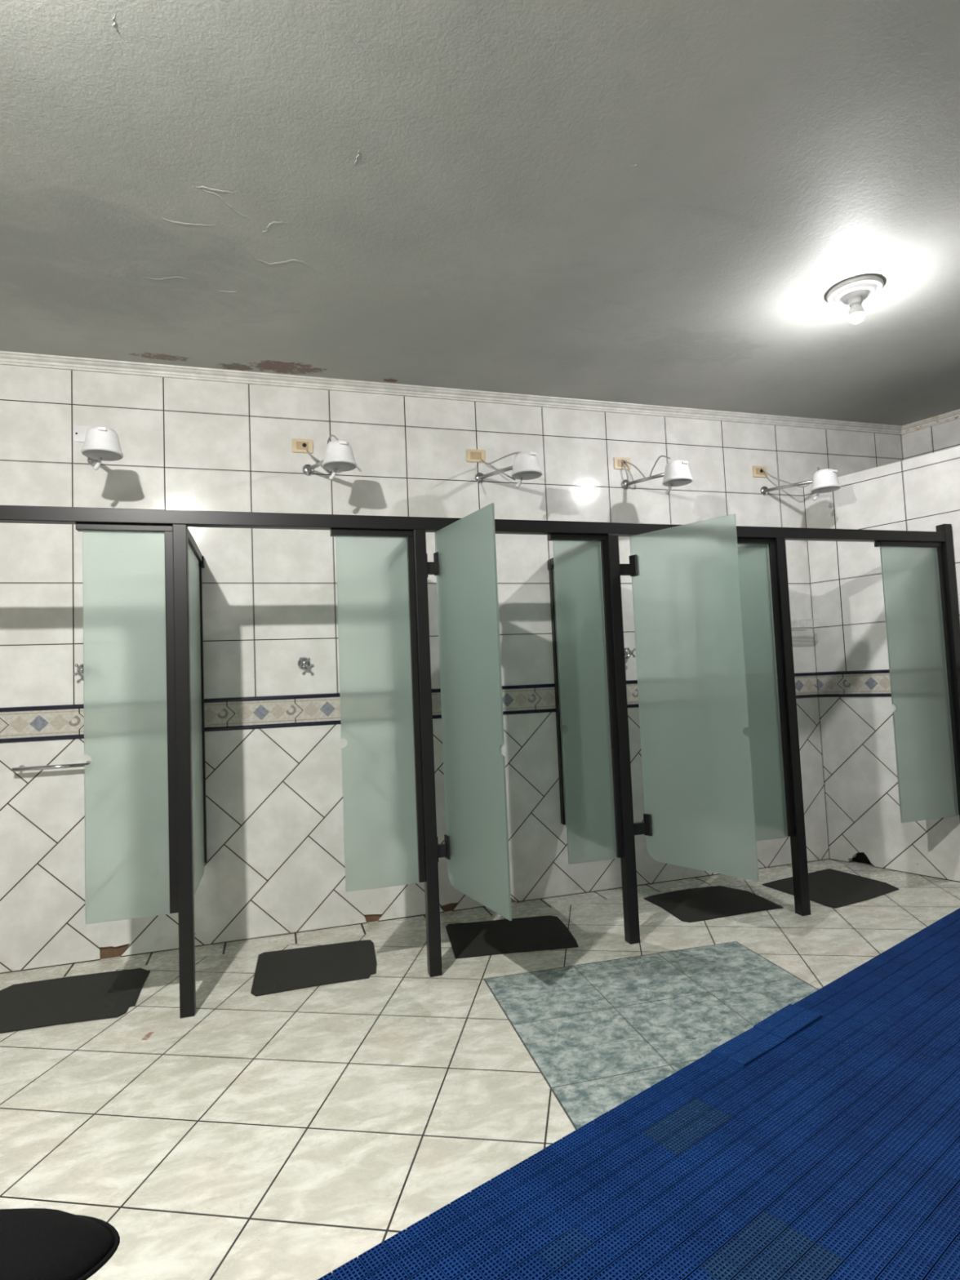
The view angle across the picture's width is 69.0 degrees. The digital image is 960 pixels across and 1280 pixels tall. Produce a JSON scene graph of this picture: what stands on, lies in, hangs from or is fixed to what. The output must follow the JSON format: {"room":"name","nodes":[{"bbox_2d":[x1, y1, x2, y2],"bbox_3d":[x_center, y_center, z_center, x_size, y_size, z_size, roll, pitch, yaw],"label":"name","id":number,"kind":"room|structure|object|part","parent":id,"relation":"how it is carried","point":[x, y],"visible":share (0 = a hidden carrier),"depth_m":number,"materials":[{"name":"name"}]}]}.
{"room":"communal shower room","nodes":[
{"label":"communal shower room","id":0,"kind":"room"},
{"bbox_2d":[0,364,902,973],"bbox_3d":[-0.330,0.021,3.855,7.167,2.920,0.140,-1,-4,-17],"label":"wall","id":1,"kind":"structure","parent":0,"point":[275,865],"depth_m":3.59,"materials":[{"name":"tile"}]},
{"bbox_2d":[11,760,91,771],"bbox_3d":[-1.969,0.581,3.222,0.312,0.024,0.059,-1,-4,-17],"label":"towel bar","id":2,"kind":"object","parent":1,"relation":"attached to","point":[21,768],"visible":0.88,"depth_m":3.20,"materials":[{"name":"silver metal"}]},
{"bbox_2d":[74,663,83,677],"bbox_3d":[-1.864,0.142,3.279,0.066,0.066,0.072,-1,-4,-17],"label":"shower valve","id":3,"kind":"object","parent":1,"relation":"attached to","point":[79,668],"visible":0.56,"depth_m":3.25,"materials":[{"name":"silver metal"}]},
{"bbox_3d":[-1.861,0.141,3.269,0.026,0.026,0.051,-1,-4,-17],"label":"stem","id":4,"kind":"part","parent":3,"relation":"part of","materials":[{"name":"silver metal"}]},
{"bbox_2d":[72,425,93,442],"bbox_3d":[-1.902,-0.996,3.384,0.122,0.078,0.008,-1,-4,-17],"label":"wall plate","id":5,"kind":"object","parent":1,"relation":"attached to","point":[79,432],"visible":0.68,"depth_m":3.37,"materials":[{"name":"white plastic"}]},
{"bbox_2d":[80,426,123,470],"bbox_3d":[-1.714,-0.828,3.187,0.163,0.183,0.500,-1,-4,-26],"label":"shower","id":6,"kind":"object","parent":1,"relation":"attached to","point":[100,443],"visible":1,"depth_m":2.99,"materials":[{"name":"white plastic"}]},
{"bbox_3d":[-1.639,-0.801,3.034,0.153,0.005,0.153,-1,-4,-17],"label":"spray plate","id":7,"kind":"part","parent":6,"relation":"part of","materials":[{"name":"grey plastic"}]},
{"bbox_2d":[97,426,106,431],"bbox_3d":[-1.613,-0.901,2.985,0.034,0.013,0.018,-1,-4,-17],"label":"switch","id":8,"kind":"object","parent":6,"relation":"attached to","point":[100,428],"depth_m":2.98,"materials":[{"name":"white plastic"}]},
{"bbox_2d":[292,438,312,453],"bbox_3d":[-0.932,-1.020,3.671,0.106,0.072,0.013,-1,-4,-17],"label":"wall outlet","id":9,"kind":"object","parent":1,"relation":"attached to","point":[300,446],"visible":1,"depth_m":3.67,"materials":[{"name":"beige plastic"}]},
{"bbox_2d":[297,657,311,670],"bbox_3d":[-0.897,0.119,3.568,0.066,0.066,0.072,-1,-4,-17],"label":"shower valve","id":10,"kind":"object","parent":1,"relation":"attached to","point":[304,663],"visible":1,"depth_m":3.58,"materials":[{"name":"silver metal"}]},
{"bbox_3d":[-0.894,0.118,3.558,0.026,0.026,0.051,-1,-4,-17],"label":"stem","id":11,"kind":"part","parent":10,"relation":"part of","materials":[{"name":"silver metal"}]},
{"bbox_2d":[302,434,356,479],"bbox_3d":[-0.747,-0.887,3.480,0.163,0.256,0.502,-1,-4,-27],"label":"shower","id":12,"kind":"object","parent":1,"relation":"attached to","point":[339,456],"visible":1,"depth_m":3.29,"materials":[{"name":"white plastic"}]},
{"bbox_3d":[-0.797,-0.893,3.520,0.021,0.050,0.363,0,-4,-35],"label":"arm","id":13,"kind":"part","parent":12,"relation":"part of"},
{"bbox_3d":[-0.668,-0.824,3.325,0.153,0.005,0.153,-1,-4,-17],"label":"spray plate","id":14,"kind":"part","parent":12,"relation":"part of","materials":[{"name":"grey plastic"}]},
{"bbox_2d":[339,440,346,444],"bbox_3d":[-0.642,-0.923,3.276,0.034,0.013,0.018,-1,-4,-17],"label":"switch","id":15,"kind":"object","parent":12,"relation":"attached to","point":[341,442],"depth_m":3.27,"materials":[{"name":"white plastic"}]},
{"bbox_2d":[0,671,816,711],"bbox_3d":[-0.779,0.287,3.624,6.162,0.020,0.010,-1,-4,-17],"label":"trim","id":16,"kind":"structure","parent":1,"relation":"attached to","point":[628,682],"depth_m":3.53,"materials":[{"name":"blue tile"}]},
{"bbox_2d":[0,693,817,742],"bbox_3d":[-0.773,0.428,3.615,6.162,0.020,0.010,-1,-4,-17],"label":"trim","id":17,"kind":"structure","parent":1,"relation":"attached to","point":[636,705],"depth_m":3.52,"materials":[{"name":"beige tile"}]},
{"bbox_2d":[0,351,902,435],"bbox_3d":[-0.432,-1.368,3.826,7.017,0.045,0.050,-1,-4,-17],"label":"trim","id":18,"kind":"structure","parent":1,"relation":"attached to","point":[11,358],"depth_m":3.83,"materials":[{"name":"paint"}]},
{"bbox_2d":[466,448,484,462],"bbox_3d":[-0.023,-1.040,3.944,0.106,0.072,0.012,-1,-4,-17],"label":"wall outlet","id":19,"kind":"object","parent":1,"relation":"attached to","point":[473,455],"visible":0.97,"depth_m":3.94,"materials":[{"name":"beige plastic"}]},
{"bbox_2d":[475,451,542,488],"bbox_3d":[0.160,-0.909,3.752,0.165,0.256,0.504,-1,-4,-28],"label":"shower","id":20,"kind":"object","parent":1,"relation":"attached to","point":[526,466],"visible":1,"depth_m":3.57,"materials":[{"name":"white plastic"}]},
{"bbox_3d":[0.109,-0.914,3.791,0.021,0.050,0.364,0,-4,-36],"label":"arm","id":21,"kind":"part","parent":20,"relation":"part of"},
{"bbox_3d":[0.241,-0.846,3.597,0.153,0.005,0.153,-1,-4,-17],"label":"spray plate","id":22,"kind":"part","parent":20,"relation":"part of","materials":[{"name":"grey plastic"}]},
{"bbox_2d":[613,457,630,470],"bbox_3d":[0.856,-1.063,4.206,0.106,0.072,0.013,-1,-4,-17],"label":"wall outlet","id":23,"kind":"object","parent":1,"relation":"attached to","point":[618,464],"visible":1,"depth_m":4.20,"materials":[{"name":"beige plastic"}]},
{"bbox_2d":[624,647,635,658],"bbox_3d":[0.874,0.075,4.098,0.066,0.066,0.072,-1,-4,-17],"label":"shower valve","id":24,"kind":"object","parent":1,"relation":"attached to","point":[628,652],"visible":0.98,"depth_m":4.08,"materials":[{"name":"silver metal"}]},
{"bbox_3d":[0.877,0.075,4.088,0.026,0.026,0.051,-1,-4,-17],"label":"stem","id":25,"kind":"part","parent":24,"relation":"part of","materials":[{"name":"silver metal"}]},
{"bbox_2d":[621,455,693,494],"bbox_3d":[1.019,-0.952,4.007,0.164,0.302,0.493,-1,-4,-23],"label":"shower","id":26,"kind":"object","parent":1,"relation":"attached to","point":[677,473],"visible":1,"depth_m":3.83,"materials":[{"name":"white plastic"}]},
{"bbox_3d":[0.973,-0.934,4.050,0.021,0.050,0.355,0,-4,-31],"label":"arm","id":27,"kind":"part","parent":26,"relation":"part of"},
{"bbox_3d":[1.088,-0.866,3.850,0.153,0.005,0.153,-1,-4,-17],"label":"spray plate","id":28,"kind":"part","parent":26,"relation":"part of","materials":[{"name":"grey plastic"}]},
{"bbox_2d":[751,465,767,477],"bbox_3d":[1.798,-1.082,4.488,0.106,0.072,0.013,-1,-4,-17],"label":"wall outlet","id":29,"kind":"object","parent":1,"relation":"attached to","point":[757,472],"visible":1,"depth_m":4.48,"materials":[{"name":"beige plastic"}]},
{"bbox_2d":[760,466,840,500],"bbox_3d":[1.993,-0.974,4.302,0.205,0.301,0.495,-1,-4,-24],"label":"shower","id":30,"kind":"object","parent":1,"relation":"attached to","point":[824,481],"visible":1,"depth_m":4.12,"materials":[{"name":"white plastic"}]},
{"bbox_3d":[1.926,-0.957,4.335,0.021,0.050,0.357,0,-4,-33],"label":"arm","id":31,"kind":"part","parent":30,"relation":"part of"},
{"bbox_3d":[2.046,-0.888,4.136,0.153,0.005,0.153,-1,-4,-17],"label":"spray plate","id":32,"kind":"part","parent":30,"relation":"part of","materials":[{"name":"grey plastic"}]},
{"bbox_2d":[791,618,819,628],"bbox_3d":[2.038,-0.101,4.433,0.174,0.053,0.117,-1,-4,-17],"label":"rack","id":33,"kind":"object","parent":1,"relation":"attached to","point":[804,623],"visible":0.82,"depth_m":4.39,"materials":[{"name":"silver metal"}]},
{"bbox_2d":[0,0,959,426],"bbox_3d":[1.191,-1.630,1.803,9.219,0.102,5.160,-1,-4,-17],"label":"ceiling","id":34,"kind":"structure","parent":0,"point":[657,202],"depth_m":2.34,"materials":[{"name":"paint"}]},
{"bbox_2d":[826,275,884,323],"bbox_3d":[1.631,-1.450,3.034,0.220,0.148,0.220,-1,-4,-17],"label":"ceiling lamp","id":35,"kind":"object","parent":34,"relation":"attached to","point":[852,292],"visible":1,"depth_m":3.01,"materials":[{"name":"plastic"}]},
{"bbox_3d":[1.632,-1.431,3.033,0.066,0.052,0.066,-1,-4,-17],"label":"bulb","id":36,"kind":"part","parent":35,"relation":"part of","materials":[{"name":"white glass"}]},
{"bbox_2d":[0,859,959,1279],"bbox_3d":[1.314,1.312,1.625,9.219,0.100,5.160,-1,-4,-17],"label":"floor","id":37,"kind":"structure","parent":0,"point":[291,1135],"depth_m":2.26,"materials":[{"name":"tile"}]},
{"bbox_2d":[0,1208,119,1279],"bbox_3d":[-0.893,1.142,1.127,0.566,0.359,0.284,-1,-4,-17],"label":"stool","id":38,"kind":"object","parent":37,"relation":"on","point":[36,1243],"visible":1,"depth_m":1.17,"materials":[{"name":"black leather"}]},
{"bbox_2d":[0,968,150,1033],"bbox_3d":[-1.710,1.456,2.821,0.638,0.005,0.503,-1,-4,-17],"label":"rubber mat","id":39,"kind":"object","parent":37,"relation":"on","point":[109,994],"visible":1,"depth_m":2.82,"materials":[{"name":"black rubber"}]},
{"bbox_2d":[250,939,377,996],"bbox_3d":[-0.721,1.431,3.085,0.543,0.005,0.468,-1,-4,-17],"label":"rubber mat","id":40,"kind":"object","parent":37,"relation":"on","point":[293,969],"visible":1,"depth_m":3.05,"materials":[{"name":"black rubber"}]},
{"bbox_2d":[0,505,959,1017],"bbox_3d":[-0.528,0.443,3.282,6.440,1.985,0.780,-1,-4,-17],"label":"frame","id":41,"kind":"object","parent":37,"relation":"on","point":[175,524],"visible":0.75,"depth_m":3.02,"materials":[{"name":"black metal"}]},
{"bbox_3d":[-1.380,-0.436,2.726,0.342,0.026,0.042,-1,-4,-17],"label":"header rail","id":42,"kind":"part","parent":41,"relation":"part of","materials":[{"name":"black metal"}]},
{"bbox_2d":[82,530,170,924],"bbox_3d":[-1.355,0.314,2.679,0.290,1.478,0.008,-1,-4,-17],"label":"glass panel","id":43,"kind":"object","parent":41,"relation":"attached to","point":[126,779],"visible":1,"depth_m":2.67,"materials":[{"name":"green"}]},
{"bbox_3d":[-1.150,0.485,2.716,0.052,1.884,0.052,-1,-4,-17],"label":"post","id":44,"kind":"part","parent":41,"relation":"part of","materials":[{"name":"black metal"}]},
{"bbox_3d":[-1.299,-0.424,3.143,0.036,0.038,0.724,-1,-4,-17],"label":"partition rail","id":45,"kind":"part","parent":41,"relation":"part of","materials":[{"name":"black metal"}]},
{"bbox_2d":[188,544,204,893],"bbox_3d":[-1.262,0.340,3.080,0.008,1.496,0.687,-1,-4,-17],"label":"partition panel","id":46,"kind":"object","parent":41,"relation":"attached to","point":[193,563],"visible":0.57,"depth_m":3.16,"materials":[{"name":"green glass"}]},
{"bbox_3d":[-0.463,-0.458,3.000,0.351,0.026,0.042,-1,-4,-17],"label":"header rail","id":47,"kind":"part","parent":41,"relation":"part of","materials":[{"name":"black metal"}]},
{"bbox_2d":[335,535,418,892],"bbox_3d":[-0.435,0.293,2.954,0.304,1.478,0.008,-1,-4,-17],"label":"glass panel","id":48,"kind":"object","parent":41,"relation":"attached to","point":[380,805],"visible":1,"depth_m":2.95,"materials":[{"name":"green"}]},
{"bbox_3d":[-0.229,0.464,2.991,0.052,1.884,0.052,-1,-4,-17],"label":"post","id":49,"kind":"part","parent":41,"relation":"part of","materials":[{"name":"black metal"}]},
{"bbox_2d":[426,502,511,920],"bbox_3d":[-0.066,0.271,2.804,0.065,1.529,0.556,-1,-4,-28],"label":"shower door","id":50,"kind":"structure","parent":41,"relation":"attached to","point":[475,846],"depth_m":2.76,"materials":[{"name":"green glass"}]},
{"bbox_3d":[0.510,-0.467,3.685,0.036,0.038,0.724,-1,-4,-17],"label":"partition rail","id":51,"kind":"part","parent":41,"relation":"part of","materials":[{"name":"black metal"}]},
{"bbox_2d":[552,564,567,827],"bbox_3d":[0.547,0.297,3.621,0.008,1.496,0.687,-1,-4,-17],"label":"partition panel","id":52,"kind":"object","parent":41,"relation":"attached to","point":[563,728],"visible":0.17,"depth_m":3.93,"materials":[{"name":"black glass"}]},
{"bbox_3d":[0.456,-0.479,3.275,0.286,0.026,0.042,-1,-4,-17],"label":"header rail","id":53,"kind":"part","parent":41,"relation":"part of","materials":[{"name":"black metal"}]},
{"bbox_2d":[552,539,617,864],"bbox_3d":[0.483,0.271,3.229,0.238,1.478,0.008,-1,-4,-17],"label":"glass panel","id":54,"kind":"object","parent":41,"relation":"attached to","point":[578,578],"visible":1,"depth_m":3.22,"materials":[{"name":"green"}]},
{"bbox_3d":[0.659,0.443,3.257,0.052,1.884,0.052,-1,-4,-17],"label":"post","id":55,"kind":"part","parent":41,"relation":"part of","materials":[{"name":"black metal"}]},
{"bbox_2d":[619,513,759,881],"bbox_3d":[0.890,0.249,3.108,0.091,1.529,0.586,1,-5,-43],"label":"shower door","id":56,"kind":"structure","parent":41,"relation":"attached to","point":[697,777],"depth_m":3.09,"materials":[{"name":"green glass"}]},
{"bbox_3d":[1.350,-0.500,3.543,0.310,0.026,0.042,-1,-4,-17],"label":"header rail","id":57,"kind":"part","parent":41,"relation":"part of","materials":[{"name":"black metal"}]},
{"bbox_2d":[737,543,787,840],"bbox_3d":[1.378,0.250,3.496,0.262,1.478,0.008,-1,-4,-17],"label":"glass panel","id":58,"kind":"object","parent":41,"relation":"attached to","point":[764,732],"visible":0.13,"depth_m":3.50,"materials":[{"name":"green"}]},
{"bbox_3d":[1.565,0.421,3.528,0.052,1.884,0.052,-1,-4,-17],"label":"post","id":59,"kind":"part","parent":41,"relation":"part of","materials":[{"name":"black metal"}]},
{"bbox_3d":[2.360,-0.524,3.845,0.438,0.026,0.042,-1,-4,-17],"label":"header rail","id":60,"kind":"part","parent":41,"relation":"part of","materials":[{"name":"black metal"}]},
{"bbox_2d":[880,546,958,822],"bbox_3d":[2.388,0.226,3.799,0.392,1.478,0.008,-1,-4,-17],"label":"glass panel","id":61,"kind":"object","parent":41,"relation":"attached to","point":[917,668],"visible":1,"depth_m":3.79,"materials":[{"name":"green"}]},
{"bbox_3d":[2.635,0.345,3.851,0.052,1.985,0.054,-1,-4,-17],"label":"post","id":62,"kind":"part","parent":41,"relation":"part of","materials":[{"name":"black metal"}]},
{"bbox_2d":[445,915,578,958],"bbox_3d":[0.141,1.411,3.343,0.580,0.005,0.443,-2,-3,-8],"label":"rubber mat","id":63,"kind":"object","parent":37,"relation":"on","point":[494,937],"visible":1,"depth_m":3.31,"materials":[{"name":"black rubber"}]},
{"bbox_2d":[317,907,959,1279],"bbox_3d":[1.439,1.259,1.867,4.010,0.022,1.415,0,-4,-37],"label":"floor mat","id":64,"kind":"object","parent":37,"relation":"on","point":[820,1140],"visible":1,"depth_m":1.68,"materials":[{"name":"blue plastic"}]},
{"bbox_2d":[644,885,782,922],"bbox_3d":[1.216,1.388,3.709,0.581,0.005,0.459,-1,-4,-17],"label":"rubber mat","id":65,"kind":"object","parent":37,"relation":"on","point":[707,903],"visible":1,"depth_m":3.68,"materials":[{"name":"black rubber"}]},
{"bbox_2d":[761,868,898,908],"bbox_3d":[1.948,1.368,3.872,0.594,0.005,0.486,-1,-4,-26],"label":"rubber mat","id":66,"kind":"object","parent":37,"relation":"on","point":[828,887],"visible":0.92,"depth_m":3.84,"materials":[{"name":"black rubber"}]},
{"bbox_2d":[803,445,959,882],"bbox_3d":[3.813,0.008,2.441,0.120,2.430,5.300,0,-4,-37],"label":"wall","id":67,"kind":"structure","parent":0,"point":[922,493],"depth_m":4.26,"materials":[{"name":"tile"}]},
{"bbox_2d":[816,669,889,675],"bbox_3d":[3.701,0.032,2.481,0.013,0.020,5.100,0,-4,-37],"label":"trim","id":68,"kind":"structure","parent":67,"relation":"attached to","point":[880,671],"depth_m":4.32,"materials":[{"name":"blue tile"}]},
{"bbox_2d":[817,693,891,697],"bbox_3d":[3.707,0.173,2.472,0.013,0.020,5.100,0,-4,-37],"label":"trim","id":69,"kind":"structure","parent":67,"relation":"attached to","point":[873,695],"depth_m":4.30,"materials":[{"name":"blue tile"}]},
{"bbox_2d":[900,418,959,460],"bbox_3d":[4.666,-0.271,2.642,0.122,2.900,5.550,0,-4,-37],"label":"wall","id":70,"kind":"structure","parent":0,"point":[944,436],"depth_m":4.70,"materials":[{"name":"tile"}]},
{"bbox_2d":[900,408,959,435],"bbox_3d":[4.466,-1.636,2.773,0.050,0.045,5.200,0,-4,-37],"label":"trim","id":71,"kind":"structure","parent":70,"relation":"attached to","point":[954,415],"depth_m":4.68,"materials":[{"name":"paint"}]}
]}

